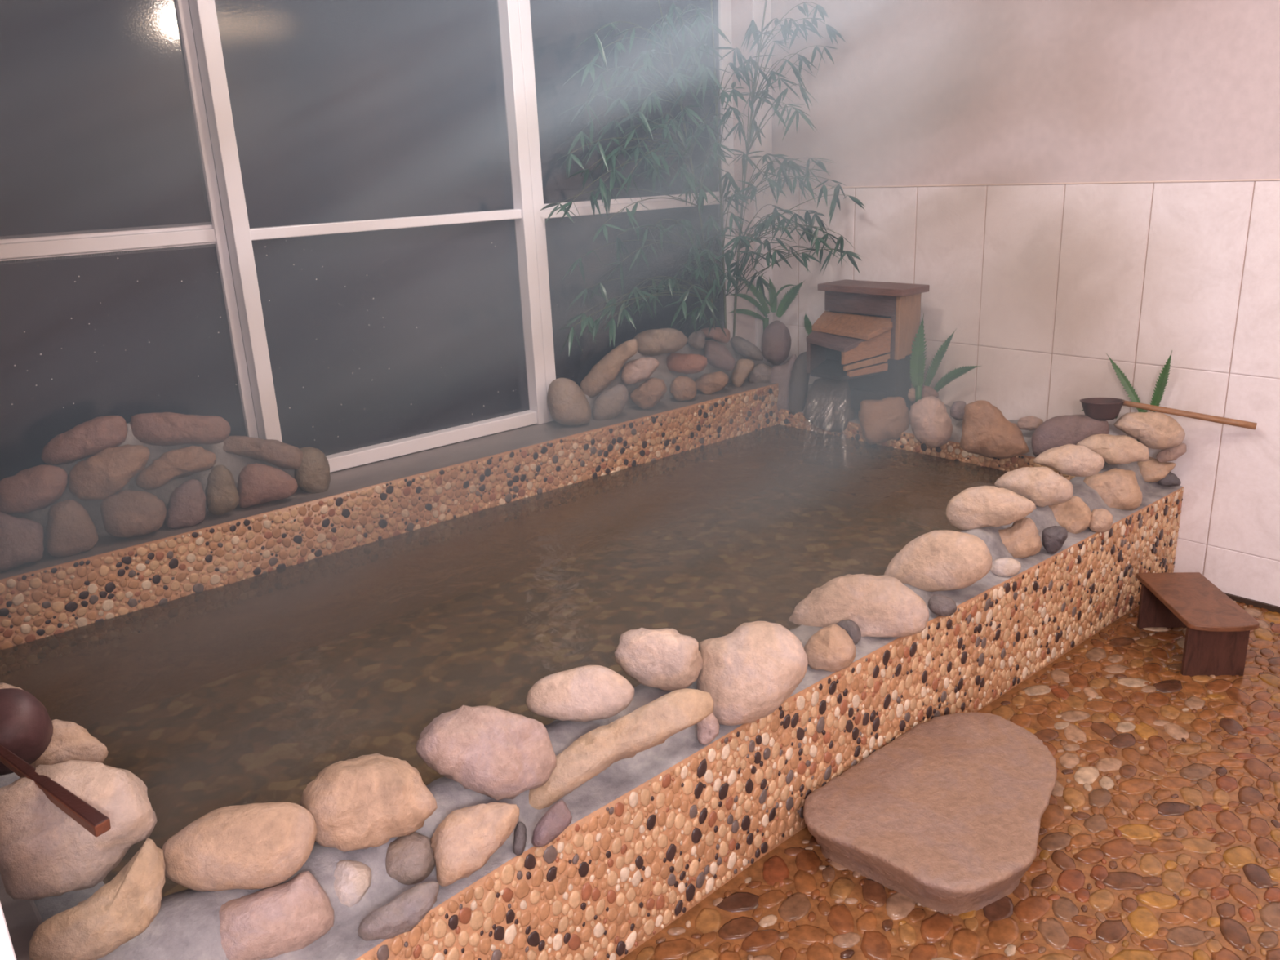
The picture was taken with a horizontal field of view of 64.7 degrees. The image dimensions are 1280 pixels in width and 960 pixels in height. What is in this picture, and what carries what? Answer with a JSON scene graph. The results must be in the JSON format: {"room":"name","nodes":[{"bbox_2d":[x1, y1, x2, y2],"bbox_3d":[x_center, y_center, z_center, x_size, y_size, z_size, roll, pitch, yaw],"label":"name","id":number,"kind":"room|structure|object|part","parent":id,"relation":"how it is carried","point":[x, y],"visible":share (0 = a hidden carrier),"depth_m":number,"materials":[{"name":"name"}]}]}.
{"room":"spa","nodes":[
{"label":"spa","id":0,"kind":"room"},
{"bbox_2d":[0,902,16,959],"bbox_3d":[-1.071,0.199,0.418,1.267,2.450,0.110,-17,22,-38],"label":"wall partition","id":1,"kind":"structure","parent":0,"point":[6,950],"depth_m":0.87,"materials":[{"name":"white paint"}]},
{"bbox_2d":[731,0,773,368],"bbox_3d":[-1.232,-0.639,3.131,4.774,2.450,0.132,-17,22,-38],"label":"wall","id":2,"kind":"structure","parent":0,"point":[741,10],"depth_m":4.41,"materials":[{"name":"paint"}]},
{"bbox_2d":[0,0,258,480],"bbox_3d":[-2.125,-0.552,2.274,2.330,1.729,0.052,-17,22,-38],"label":"window","id":3,"kind":"structure","parent":2,"relation":"attached to","point":[117,297],"depth_m":2.80,"materials":[{"name":"glass"}]},
{"bbox_3d":[-2.146,-0.919,2.147,2.310,0.890,0.005,-17,22,-38],"label":"glass pane","id":4,"kind":"part","parent":3,"relation":"part of","materials":[{"name":"glass"}]},
{"bbox_3d":[-2.108,-0.097,2.403,2.310,0.725,0.005,-17,22,-38],"label":"glass pane","id":5,"kind":"part","parent":3,"relation":"part of","materials":[{"name":"glass"}]},
{"bbox_2d":[188,0,548,472],"bbox_3d":[-0.810,-0.928,3.290,1.076,1.729,0.065,-17,22,-38],"label":"window","id":6,"kind":"structure","parent":2,"relation":"attached to","point":[371,158],"depth_m":3.30,"materials":[{"name":"glass"}]},
{"bbox_3d":[-0.842,-1.291,3.198,1.000,0.920,0.005,-17,22,-38],"label":"glass pane","id":7,"kind":"part","parent":6,"relation":"part of","materials":[{"name":"glass"}]},
{"bbox_3d":[-0.805,-0.494,3.446,1.000,0.730,0.005,-17,22,-38],"label":"glass pane","id":8,"kind":"part","parent":6,"relation":"part of","materials":[{"name":"glass"}]},
{"bbox_2d":[518,0,736,422],"bbox_3d":[-0.006,-1.179,3.977,1.091,1.729,0.071,-17,23,-39],"label":"window","id":9,"kind":"structure","parent":2,"relation":"attached to","point":[551,31],"depth_m":3.88,"materials":[{"name":"glass"}]},
{"bbox_3d":[-0.036,-1.538,3.857,0.980,0.910,0.005,-17,22,-38],"label":"glass pane","id":10,"kind":"part","parent":9,"relation":"part of","materials":[{"name":"glass"}]},
{"bbox_3d":[0.001,-0.727,4.109,0.980,0.730,0.005,-17,22,-38],"label":"glass pane","id":11,"kind":"part","parent":9,"relation":"part of","materials":[{"name":"glass"}]},
{"bbox_2d":[620,600,1279,959],"bbox_3d":[0.330,0.983,1.911,4.866,0.065,4.600,-17,22,-38],"label":"floor","id":12,"kind":"structure","parent":0,"point":[1159,835],"depth_m":2.23,"materials":[{"name":"stone"}]},
{"bbox_2d":[0,377,1186,959],"bbox_3d":[-0.129,0.294,2.938,3.766,0.690,1.988,-17,22,-38],"label":"bath","id":13,"kind":"object","parent":12,"relation":"on","point":[237,656],"depth_m":2.68,"materials":[{"name":"concrete"}]},
{"bbox_3d":[-1.129,0.405,1.804,0.076,0.085,0.065,-17,22,-38],"label":"rim stone","id":14,"kind":"part","parent":13,"relation":"part of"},
{"bbox_2d":[0,511,44,571],"bbox_3d":[-1.607,0.154,2.595,0.134,0.152,0.097,-12,20,-27],"label":"rock","id":15,"kind":"object","parent":13,"relation":"on","point":[21,539],"visible":1,"depth_m":2.57,"materials":[{"name":"stone"}]},
{"bbox_2d":[0,464,67,514],"bbox_3d":[-1.586,0.026,2.632,0.175,0.117,0.111,-17,22,-38],"label":"rock","id":16,"kind":"object","parent":15,"relation":"on","point":[37,487],"visible":0.99,"depth_m":2.60,"materials":[{"name":"stone"}]},
{"bbox_2d":[0,688,111,836],"bbox_3d":[-0.917,0.422,1.503,0.131,0.124,0.413,-17,22,-38],"label":"ladle","id":17,"kind":"object","parent":13,"relation":"on","point":[26,726],"visible":1,"depth_m":1.56,"materials":[{"name":"paint"}]},
{"bbox_2d":[0,688,53,775],"bbox_3d":[-1.009,0.395,1.604,0.131,0.124,0.135,-17,22,-38],"label":"bowl","id":18,"kind":"object","parent":17,"relation":"on","point":[26,726],"depth_m":1.58,"materials":[{"name":"paint"}]},
{"bbox_3d":[-0.861,0.445,1.464,0.281,0.061,0.023,8,20,31],"label":"handle","id":19,"kind":"part","parent":17,"relation":"part of","materials":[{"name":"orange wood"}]},
{"bbox_3d":[-0.968,0.447,1.690,0.124,0.095,0.072,-17,22,-38],"label":"rim stone","id":20,"kind":"part","parent":13,"relation":"part of","materials":[{"name":"stone"}]},
{"bbox_2d":[45,499,98,557],"bbox_3d":[-1.517,0.126,2.681,0.124,0.148,0.095,-17,22,-38],"label":"rock","id":21,"kind":"object","parent":13,"relation":"on","point":[70,530],"visible":1,"depth_m":2.65,"materials":[{"name":"stone"}]},
{"bbox_3d":[-0.840,0.509,1.494,0.216,0.182,0.152,-17,22,-38],"label":"rim stone","id":22,"kind":"part","parent":13,"relation":"part of","materials":[{"name":"stone"}]},
{"bbox_3d":[-0.743,0.595,1.406,0.085,0.119,0.193,11,22,37],"label":"rim stone","id":23,"kind":"part","parent":13,"relation":"part of","materials":[{"name":"stone"}]},
{"bbox_2d":[100,489,166,537],"bbox_3d":[-1.389,0.092,2.775,0.155,0.131,0.104,-17,22,-38],"label":"rock","id":24,"kind":"object","parent":13,"relation":"on","point":[126,513],"visible":0.99,"depth_m":2.74,"materials":[{"name":"stone"}]},
{"bbox_2d":[67,444,150,501],"bbox_3d":[-1.441,-0.020,2.753,0.211,0.137,0.113,-17,22,-38],"label":"rock","id":25,"kind":"object","parent":24,"relation":"on","point":[100,476],"visible":1,"depth_m":2.71,"materials":[{"name":"stone"}]},
{"bbox_2d":[8,422,294,546],"bbox_3d":[-1.375,-0.004,2.948,0.956,0.367,0.054,-17,22,-38],"label":"mortar","id":26,"kind":"object","parent":13,"relation":"on","point":[233,463],"visible":0.09,"depth_m":2.90,"materials":[{"name":"concrete"}]},
{"bbox_2d":[40,415,127,465],"bbox_3d":[-1.507,-0.107,2.742,0.216,0.114,0.094,-17,22,-38],"label":"rock","id":27,"kind":"object","parent":26,"relation":"attached to","point":[88,438],"visible":1,"depth_m":2.72,"materials":[{"name":"stone"}]},
{"bbox_2d":[134,445,216,490],"bbox_3d":[-1.326,-0.038,2.885,0.220,0.109,0.077,-12,20,-28],"label":"rock","id":28,"kind":"object","parent":26,"relation":"attached to","point":[172,464],"visible":1,"depth_m":2.86,"materials":[{"name":"stone"}]},
{"bbox_2d":[129,412,231,446],"bbox_3d":[-1.323,-0.148,2.906,0.269,0.113,0.098,-9,18,-20],"label":"rock","id":29,"kind":"object","parent":26,"relation":"attached to","point":[164,428],"visible":0.98,"depth_m":2.87,"materials":[{"name":"stone"}]},
{"bbox_2d":[164,479,206,528],"bbox_3d":[-1.290,0.071,2.863,0.116,0.134,0.086,-17,22,-38],"label":"rock","id":30,"kind":"object","parent":13,"relation":"on","point":[186,506],"visible":0.99,"depth_m":2.84,"materials":[{"name":"stone"}]},
{"bbox_2d":[204,464,239,515],"bbox_3d":[-1.214,0.029,2.923,0.091,0.142,0.082,-17,22,-38],"label":"rock","id":31,"kind":"object","parent":13,"relation":"on","point":[222,496],"visible":0.99,"depth_m":2.90,"materials":[{"name":"stone"}]},
{"bbox_3d":[-0.616,0.567,1.560,0.226,0.131,0.119,-9,19,-21],"label":"rim stone","id":32,"kind":"part","parent":13,"relation":"part of","materials":[{"name":"stone"}]},
{"bbox_2d":[236,462,297,508],"bbox_3d":[-1.115,0.010,3.017,0.173,0.128,0.098,-8,18,-16],"label":"rock","id":33,"kind":"object","parent":13,"relation":"on","point":[257,483],"visible":0.98,"depth_m":2.98,"materials":[{"name":"stone"}]},
{"bbox_3d":[-0.568,0.678,1.555,0.183,0.115,0.114,-10,19,-23],"label":"rim stone","id":34,"kind":"part","parent":13,"relation":"part of","materials":[{"name":"stone"}]},
{"bbox_2d":[294,446,330,493],"bbox_3d":[-1.018,-0.026,3.136,0.110,0.153,0.105,-5,18,-9],"label":"rock","id":35,"kind":"object","parent":13,"relation":"on","point":[313,476],"visible":0.91,"depth_m":3.10,"materials":[{"name":"stone"}]},
{"bbox_2d":[222,435,302,469],"bbox_3d":[-1.158,-0.082,3.080,0.260,0.127,0.087,-6,18,-10],"label":"rock","id":36,"kind":"object","parent":35,"relation":"on","point":[277,453],"visible":0.96,"depth_m":3.05,"materials":[{"name":"stone"}]},
{"bbox_3d":[-0.471,0.658,1.647,0.073,0.076,0.071,-17,22,-38],"label":"rim stone","id":37,"kind":"part","parent":13,"relation":"part of","materials":[{"name":"stone"}]},
{"bbox_3d":[-0.458,0.538,1.685,0.201,0.153,0.163,-17,22,-38],"label":"rim stone","id":38,"kind":"part","parent":13,"relation":"part of","materials":[{"name":"stone"}]},
{"bbox_3d":[-0.378,0.681,1.593,0.134,0.068,0.054,-11,19,-26],"label":"rim stone","id":39,"kind":"part","parent":13,"relation":"part of","materials":[{"name":"stone"}]},
{"bbox_3d":[-0.385,0.636,1.695,0.094,0.084,0.082,-17,22,-38],"label":"rim stone","id":40,"kind":"part","parent":13,"relation":"part of","materials":[{"name":"stone"}]},
{"bbox_3d":[-0.285,0.614,1.718,0.165,0.118,0.108,-17,22,-38],"label":"rim stone","id":41,"kind":"part","parent":13,"relation":"part of","materials":[{"name":"stone"}]},
{"bbox_3d":[-0.279,0.491,1.830,0.253,0.166,0.142,-3,17,0],"label":"rim stone","id":42,"kind":"part","parent":13,"relation":"part of","materials":[{"name":"stone"}]},
{"bbox_3d":[-0.209,0.623,1.758,0.023,0.049,0.039,-2,17,2],"label":"rim stone","id":43,"kind":"part","parent":13,"relation":"part of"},
{"bbox_3d":[-0.157,0.606,1.774,0.078,0.067,0.047,-17,22,-38],"label":"rim stone","id":44,"kind":"part","parent":13,"relation":"part of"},
{"bbox_2d":[546,377,591,426],"bbox_3d":[-0.266,-0.289,3.775,0.163,0.184,0.129,-2,17,1],"label":"rock","id":45,"kind":"object","parent":13,"relation":"on","point":[568,405],"visible":1,"depth_m":3.73,"materials":[{"name":"stone"}]},
{"bbox_3d":[-0.117,0.420,1.974,0.212,0.107,0.092,-5,18,-9],"label":"rim stone","id":46,"kind":"part","parent":13,"relation":"part of","materials":[{"name":"stone"}]},
{"bbox_2d":[591,384,628,420],"bbox_3d":[-0.114,-0.295,3.863,0.144,0.135,0.079,-6,18,-12],"label":"rock","id":47,"kind":"object","parent":13,"relation":"on","point":[608,405],"visible":1,"depth_m":3.84,"materials":[{"name":"stone"}]},
{"bbox_3d":[-0.046,0.507,1.908,0.388,0.185,0.094,-8,18,-16],"label":"rim stone","id":48,"kind":"part","parent":13,"relation":"part of","materials":[{"name":"stone"}]},
{"bbox_2d":[630,377,666,408],"bbox_3d":[0.040,-0.338,3.966,0.144,0.123,0.095,-9,19,-21],"label":"rock","id":49,"kind":"object","parent":13,"relation":"on","point":[651,392],"visible":1,"depth_m":3.94,"materials":[{"name":"stone"}]},
{"bbox_2d":[621,357,659,385],"bbox_3d":[0.000,-0.429,3.956,0.154,0.105,0.073,-3,17,-3],"label":"rock","id":50,"kind":"object","parent":49,"relation":"on","point":[636,371],"visible":1,"depth_m":3.93,"materials":[{"name":"stone"}]},
{"bbox_3d":[0.039,0.371,2.107,0.183,0.133,0.108,-2,17,1],"label":"rim stone","id":51,"kind":"part","parent":13,"relation":"part of","materials":[{"name":"stone"}]},
{"bbox_2d":[584,339,766,415],"bbox_3d":[0.139,-0.439,4.207,1.225,0.361,0.093,-17,22,-38],"label":"bed","id":52,"kind":"object","parent":13,"relation":"on","point":[662,371],"visible":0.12,"depth_m":4.14,"materials":[{"name":"concrete"}]},
{"bbox_2d":[579,338,638,397],"bbox_3d":[-0.120,-0.430,3.915,0.236,0.219,0.087,-7,18,-13],"label":"rock","id":53,"kind":"object","parent":52,"relation":"on","point":[602,375],"visible":1,"depth_m":3.89,"materials":[{"name":"stone"}]},
{"bbox_2d":[633,328,688,355],"bbox_3d":[0.075,-0.553,4.046,0.232,0.108,0.102,-4,17,-5],"label":"rock","id":54,"kind":"object","parent":52,"relation":"on","point":[653,342],"visible":0.94,"depth_m":4.01,"materials":[{"name":"stone"}]},
{"bbox_2d":[666,353,707,373],"bbox_3d":[0.191,-0.478,4.130,0.168,0.088,0.069,-1,17,4],"label":"rock","id":55,"kind":"object","parent":52,"relation":"attached to","point":[684,363],"visible":1,"depth_m":4.10,"materials":[{"name":"stone"}]},
{"bbox_2d":[687,330,705,349],"bbox_3d":[0.239,-0.581,4.187,0.071,0.079,0.073,-17,22,-38],"label":"rock","id":56,"kind":"object","parent":52,"relation":"attached to","point":[696,340],"visible":0.99,"depth_m":4.16,"materials":[{"name":"stone"}]},
{"bbox_2d":[699,327,730,343],"bbox_3d":[0.311,-0.610,4.269,0.140,0.069,0.055,-1,17,6],"label":"rock","id":57,"kind":"object","parent":52,"relation":"attached to","point":[717,335],"visible":0.91,"depth_m":4.25,"materials":[{"name":"stone"}]},
{"bbox_2d":[703,340,735,370],"bbox_3d":[0.335,-0.524,4.251,0.133,0.128,0.081,-1,17,4],"label":"rock","id":58,"kind":"object","parent":52,"relation":"attached to","point":[717,355],"visible":0.98,"depth_m":4.22,"materials":[{"name":"stone"}]},
{"bbox_2d":[670,375,697,400],"bbox_3d":[0.177,-0.371,4.092,0.111,0.103,0.075,-3,17,-1],"label":"rock","id":59,"kind":"object","parent":13,"relation":"on","point":[682,388],"visible":1,"depth_m":4.07,"materials":[{"name":"stone"}]},
{"bbox_2d":[540,0,864,355],"bbox_3d":[0.266,-1.129,3.841,1.401,1.714,0.831,-8,18,-17],"label":"bamboo plant","id":60,"kind":"object","parent":13,"relation":"on","point":[690,184],"visible":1,"depth_m":3.87,"materials":[{"name":"green plant"}]},
{"bbox_3d":[0.136,0.499,2.056,0.052,0.072,0.054,-17,22,-38],"label":"rim stone","id":61,"kind":"part","parent":13,"relation":"part of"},
{"bbox_2d":[695,371,728,395],"bbox_3d":[0.301,-0.406,4.202,0.140,0.099,0.077,3,18,17],"label":"rock","id":62,"kind":"object","parent":13,"relation":"on","point":[711,383],"visible":0.97,"depth_m":4.17,"materials":[{"name":"stone"}]},
{"bbox_2d":[730,359,754,386],"bbox_3d":[0.440,-0.456,4.322,0.099,0.125,0.062,-7,18,-12],"label":"rock","id":63,"kind":"object","parent":13,"relation":"on","point":[743,368],"visible":1,"depth_m":4.30,"materials":[{"name":"stone"}]},
{"bbox_3d":[0.237,0.410,2.139,0.236,0.218,0.190,-2,17,2],"label":"rim stone","id":64,"kind":"part","parent":13,"relation":"part of","materials":[{"name":"stone"}]},
{"bbox_2d":[747,363,771,382],"bbox_3d":[0.524,-0.462,4.400,0.111,0.093,0.074,0,18,9],"label":"rock","id":65,"kind":"object","parent":13,"relation":"on","point":[761,373],"visible":0.9,"depth_m":4.37,"materials":[{"name":"stone"}]},
{"bbox_2d":[730,336,763,360],"bbox_3d":[0.462,-0.568,4.366,0.141,0.107,0.054,1,18,11],"label":"rock","id":66,"kind":"object","parent":65,"relation":"on","point":[742,346],"visible":1,"depth_m":4.35,"materials":[{"name":"stone"}]},
{"bbox_2d":[760,320,791,364],"bbox_3d":[0.604,-0.607,4.486,0.132,0.198,0.122,-4,17,-3],"label":"rock","id":67,"kind":"object","parent":13,"relation":"on","point":[776,340],"visible":1,"depth_m":4.44,"materials":[{"name":"stone"}]},
{"bbox_2d":[728,271,803,332],"bbox_3d":[0.542,-0.755,4.471,0.336,0.311,0.213,-3,17,-2],"label":"fern","id":68,"kind":"object","parent":67,"relation":"on","point":[790,295],"visible":0.9,"depth_m":4.49,"materials":[{"name":"green plant"}]},
{"bbox_3d":[0.566,-0.673,4.543,0.026,0.110,0.026,11,22,36],"label":"crown","id":69,"kind":"part","parent":68,"relation":"part of","materials":[{"name":"green plant"}]},
{"bbox_2d":[768,354,796,412],"bbox_3d":[0.621,-0.416,4.379,0.130,0.248,0.086,-3,17,0],"label":"rock","id":70,"kind":"object","parent":13,"relation":"on","point":[781,375],"visible":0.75,"depth_m":4.36,"materials":[{"name":"stone"}]},
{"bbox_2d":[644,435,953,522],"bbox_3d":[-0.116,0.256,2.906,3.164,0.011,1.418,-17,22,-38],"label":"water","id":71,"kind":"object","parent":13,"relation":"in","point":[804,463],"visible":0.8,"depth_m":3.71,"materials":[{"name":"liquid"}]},
{"bbox_2d":[788,351,810,414],"bbox_3d":[0.681,-0.409,4.308,0.104,0.269,0.075,-17,22,-38],"label":"rock","id":72,"kind":"object","parent":13,"relation":"on","point":[798,390],"visible":0.9,"depth_m":4.29,"materials":[{"name":"stone"}]},
{"bbox_2d":[803,314,813,334],"bbox_3d":[0.762,-0.623,4.452,0.041,0.232,0.088,-17,22,-38],"label":"fern","id":73,"kind":"object","parent":13,"relation":"on","point":[808,327],"visible":0.31,"depth_m":4.46,"materials":[{"name":"green plant"}]},
{"bbox_3d":[0.443,0.394,2.346,0.112,0.116,0.111,-17,22,-38],"label":"rim stone","id":74,"kind":"part","parent":13,"relation":"part of","materials":[{"name":"stone"}]},
{"bbox_2d":[803,377,857,432],"bbox_3d":[0.781,-0.311,4.147,0.219,0.229,0.113,1,18,10],"label":"waterfall","id":75,"kind":"object","parent":13,"relation":"on","point":[828,406],"visible":0.89,"depth_m":4.11},
{"bbox_3d":[0.509,0.368,2.451,0.043,0.060,0.061,-17,22,-38],"label":"rim stone","id":76,"kind":"part","parent":13,"relation":"part of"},
{"bbox_3d":[0.538,0.316,2.507,0.346,0.173,0.125,1,18,11],"label":"rim stone","id":77,"kind":"part","parent":13,"relation":"part of","materials":[{"name":"stone"}]},
{"bbox_2d":[806,279,929,411],"bbox_3d":[0.880,-0.517,4.024,0.307,0.504,0.405,-17,22,-38],"label":"spout","id":78,"kind":"object","parent":13,"relation":"on","point":[867,331],"visible":0.96,"depth_m":3.94,"materials":[{"name":"brown wood"}]},
{"bbox_3d":[0.875,-0.530,4.040,0.015,0.200,0.325,-17,22,-38],"label":"plate","id":79,"kind":"part","parent":78,"relation":"part of","materials":[{"name":"brown wood"}]},
{"bbox_3d":[0.872,-0.698,3.984,0.018,0.083,0.350,-17,22,-38],"label":"panel","id":80,"kind":"part","parent":78,"relation":"part of","materials":[{"name":"brown wood"}]},
{"bbox_3d":[0.917,-0.760,3.992,0.180,0.026,0.405,-17,22,-38],"label":"lid","id":81,"kind":"part","parent":78,"relation":"part of","materials":[{"name":"brown wood"}]},
{"bbox_3d":[0.986,-0.488,3.920,0.026,0.300,0.022,-17,22,-38],"label":"corner post","id":82,"kind":"part","parent":78,"relation":"part of","materials":[{"name":"brown wood"}]},
{"bbox_2d":[857,396,909,444],"bbox_3d":[0.957,-0.235,3.966,0.196,0.186,0.119,-1,17,5],"label":"rock","id":83,"kind":"object","parent":13,"relation":"on","point":[885,420],"visible":0.98,"depth_m":3.92,"materials":[{"name":"stone"}]},
{"bbox_2d":[907,386,915,401],"bbox_3d":[1.080,-0.339,4.013,0.055,0.058,0.046,-2,17,2],"label":"rock","id":84,"kind":"object","parent":13,"relation":"on","point":[911,395],"visible":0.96,"depth_m":3.99,"materials":[{"name":"stone"}]},
{"bbox_2d":[921,386,938,398],"bbox_3d":[1.140,-0.345,4.003,0.086,0.054,0.045,3,18,17],"label":"rock","id":85,"kind":"object","parent":13,"relation":"on","point":[927,391],"visible":0.75,"depth_m":3.98,"materials":[{"name":"stone"}]},
{"bbox_2d":[908,395,952,447],"bbox_3d":[1.068,-0.213,3.713,0.152,0.185,0.120,-2,17,2],"label":"rock","id":86,"kind":"object","parent":13,"relation":"on","point":[931,424],"visible":1,"depth_m":3.68,"materials":[{"name":"stone"}]},
{"bbox_3d":[0.796,0.215,2.707,0.278,0.167,0.138,2,18,15],"label":"rim stone","id":87,"kind":"part","parent":13,"relation":"part of","materials":[{"name":"stone"}]},
{"bbox_3d":[0.770,0.320,2.574,0.072,0.055,0.051,6,19,26],"label":"rim stone","id":88,"kind":"part","parent":13,"relation":"part of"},
{"bbox_2d":[909,313,980,402],"bbox_3d":[1.192,-0.455,3.937,0.278,0.395,0.091,6,19,26],"label":"fern","id":89,"kind":"object","parent":13,"relation":"on","point":[917,362],"visible":0.99,"depth_m":3.96,"materials":[{"name":"green plant"}]},
{"bbox_3d":[1.100,-0.319,3.994,0.026,0.110,0.026,11,22,36],"label":"crown","id":90,"kind":"part","parent":89,"relation":"part of","materials":[{"name":"green plant"}]},
{"bbox_2d":[950,400,966,420],"bbox_3d":[1.199,-0.261,3.801,0.062,0.075,0.054,3,18,18],"label":"rock","id":91,"kind":"object","parent":13,"relation":"on","point":[957,410],"visible":0.83,"depth_m":3.78,"materials":[{"name":"stone"}]},
{"bbox_3d":[1.004,0.082,2.894,0.244,0.132,0.089,4,18,19],"label":"rim stone","id":92,"kind":"part","parent":13,"relation":"part of","materials":[{"name":"stone"}]},
{"bbox_2d":[960,400,1029,458],"bbox_3d":[1.246,-0.176,3.541,0.233,0.199,0.110,3,18,18],"label":"rock","id":93,"kind":"object","parent":13,"relation":"on","point":[986,432],"visible":1,"depth_m":3.52,"materials":[{"name":"stone"}]},
{"bbox_3d":[1.015,0.241,2.804,0.081,0.056,0.050,3,18,18],"label":"rim stone","id":94,"kind":"part","parent":13,"relation":"part of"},
{"bbox_3d":[1.081,0.168,2.915,0.158,0.129,0.107,1,18,12],"label":"rim stone","id":95,"kind":"part","parent":13,"relation":"part of","materials":[{"name":"stone"}]},
{"bbox_2d":[1017,415,1043,431],"bbox_3d":[1.405,-0.203,3.633,0.091,0.054,0.045,2,18,15],"label":"rock","id":96,"kind":"object","parent":13,"relation":"on","point":[1029,423],"visible":0.89,"depth_m":3.62,"materials":[{"name":"stone"}]},
{"bbox_3d":[1.196,0.018,3.067,0.223,0.121,0.091,7,20,27],"label":"rim stone","id":97,"kind":"part","parent":13,"relation":"part of","materials":[{"name":"stone"}]},
{"bbox_3d":[1.203,0.172,2.934,0.068,0.083,0.068,7,20,29],"label":"rim stone","id":98,"kind":"part","parent":13,"relation":"part of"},
{"bbox_3d":[1.347,-0.062,3.174,0.204,0.098,0.082,8,20,31],"label":"rim stone","id":99,"kind":"part","parent":13,"relation":"part of","materials":[{"name":"stone"}]},
{"bbox_2d":[1031,414,1109,457],"bbox_3d":[1.479,-0.150,3.478,0.243,0.154,0.091,6,19,25],"label":"rock","id":100,"kind":"object","parent":13,"relation":"on","point":[1060,430],"visible":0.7,"depth_m":3.45,"materials":[{"name":"stone"}]},
{"bbox_2d":[1079,397,1257,430],"bbox_3d":[1.750,-0.227,3.373,0.525,0.072,0.141,5,19,23],"label":"ladle","id":101,"kind":"object","parent":100,"relation":"on","point":[1096,408],"visible":1,"depth_m":3.38,"materials":[{"name":"paint"}]},
{"bbox_2d":[1079,397,1124,420],"bbox_3d":[1.575,-0.242,3.448,0.142,0.072,0.142,-17,22,-38],"label":"bowl","id":102,"kind":"object","parent":101,"relation":"on","point":[1096,408],"depth_m":3.41,"materials":[{"name":"paint"}]},
{"bbox_3d":[1.300,0.112,3.111,0.166,0.125,0.112,9,21,33],"label":"rim stone","id":103,"kind":"part","parent":13,"relation":"part of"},
{"bbox_3d":[1.410,0.124,3.093,0.070,0.075,0.067,2,18,16],"label":"rim stone","id":104,"kind":"part","parent":13,"relation":"part of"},
{"bbox_3d":[1.527,0.035,3.301,0.208,0.144,0.131,6,19,26],"label":"rim stone","id":105,"kind":"part","parent":13,"relation":"part of","materials":[{"name":"stone"}]},
{"bbox_3d":[1.562,-0.101,3.340,0.222,0.102,0.073,9,20,32],"label":"rim stone","id":106,"kind":"part","parent":13,"relation":"part of","materials":[{"name":"stone"}]},
{"bbox_2d":[1080,351,1172,442],"bbox_3d":[1.670,-0.301,3.473,0.042,0.327,0.289,-17,22,-38],"label":"fern","id":107,"kind":"object","parent":13,"relation":"on","point":[1161,384],"visible":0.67,"depth_m":3.41,"materials":[{"name":"green plant"}]},
{"bbox_3d":[1.717,-0.185,3.459,0.026,0.110,0.026,11,22,36],"label":"crown","id":108,"kind":"part","parent":107,"relation":"part of","materials":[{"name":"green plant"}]},
{"bbox_3d":[1.703,-0.168,3.381,0.216,0.127,0.102,5,19,24],"label":"rim stone","id":109,"kind":"part","parent":13,"relation":"part of","materials":[{"name":"stone"}]},
{"bbox_3d":[1.758,-0.030,3.454,0.086,0.091,0.114,-17,22,-38],"label":"rim stone","id":110,"kind":"part","parent":13,"relation":"part of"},
{"bbox_3d":[1.798,-0.002,3.432,0.046,0.051,0.069,-17,22,-38],"label":"rim stone","id":111,"kind":"part","parent":13,"relation":"part of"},
{"bbox_3d":[1.788,-0.092,3.399,0.089,0.071,0.051,3,18,17],"label":"rim stone","id":112,"kind":"part","parent":13,"relation":"part of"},
{"bbox_2d":[803,712,1057,915],"bbox_3d":[0.739,0.754,2.328,0.700,0.107,0.468,-17,22,-38],"label":"stepping stone","id":113,"kind":"object","parent":12,"relation":"on","point":[945,815],"visible":1,"depth_m":2.24,"materials":[{"name":"stone"}]},
{"bbox_2d":[1136,572,1259,675],"bbox_3d":[1.675,0.440,3.062,0.195,0.180,0.398,-1,17,4],"label":"stool","id":114,"kind":"object","parent":12,"relation":"on","point":[1218,628],"visible":1,"depth_m":2.94,"materials":[{"name":"brown wood"}]},
{"bbox_3d":[1.687,0.396,3.229,0.171,0.164,0.016,-1,17,4],"label":"leg","id":115,"kind":"part","parent":114,"relation":"part of","materials":[{"name":"brown wood"}]},
{"bbox_3d":[1.672,0.362,3.037,0.195,0.016,0.398,-1,17,4],"label":"seat","id":116,"kind":"part","parent":114,"relation":"part of","materials":[{"name":"brown wood"}]},
{"bbox_3d":[1.667,0.491,2.927,0.171,0.164,0.016,-1,17,4],"label":"leg","id":117,"kind":"part","parent":114,"relation":"part of","materials":[{"name":"brown wood"}]},
{"bbox_2d":[771,0,1279,189],"bbox_3d":[1.954,-0.799,3.181,0.142,2.450,5.000,-17,22,-38],"label":"wall","id":118,"kind":"structure","parent":0,"point":[917,92],"depth_m":3.56,"materials":[{"name":"paint"}]},
{"bbox_2d":[772,181,1279,606],"bbox_3d":[2.093,-0.213,3.107,0.009,1.363,4.480,-17,22,-38],"label":"wall panel","id":119,"kind":"object","parent":118,"relation":"attached to","point":[1037,284],"depth_m":3.50,"materials":[{"name":"tile"}]},
{"bbox_2d":[774,178,1279,189],"bbox_3d":[2.061,-0.866,2.902,0.008,0.006,4.480,-17,22,-38],"label":"trim","id":120,"kind":"structure","parent":118,"relation":"attached to","point":[1251,180],"depth_m":3.52,"materials":[{"name":"beige tile"}]},
{"bbox_2d":[1222,591,1279,613],"bbox_3d":[2.736,0.615,2.620,0.016,0.018,2.600,-17,22,-38],"label":"baseboard","id":121,"kind":"structure","parent":118,"relation":"attached to","point":[1271,607],"depth_m":3.37,"materials":[{"name":"brown"}]}
]}

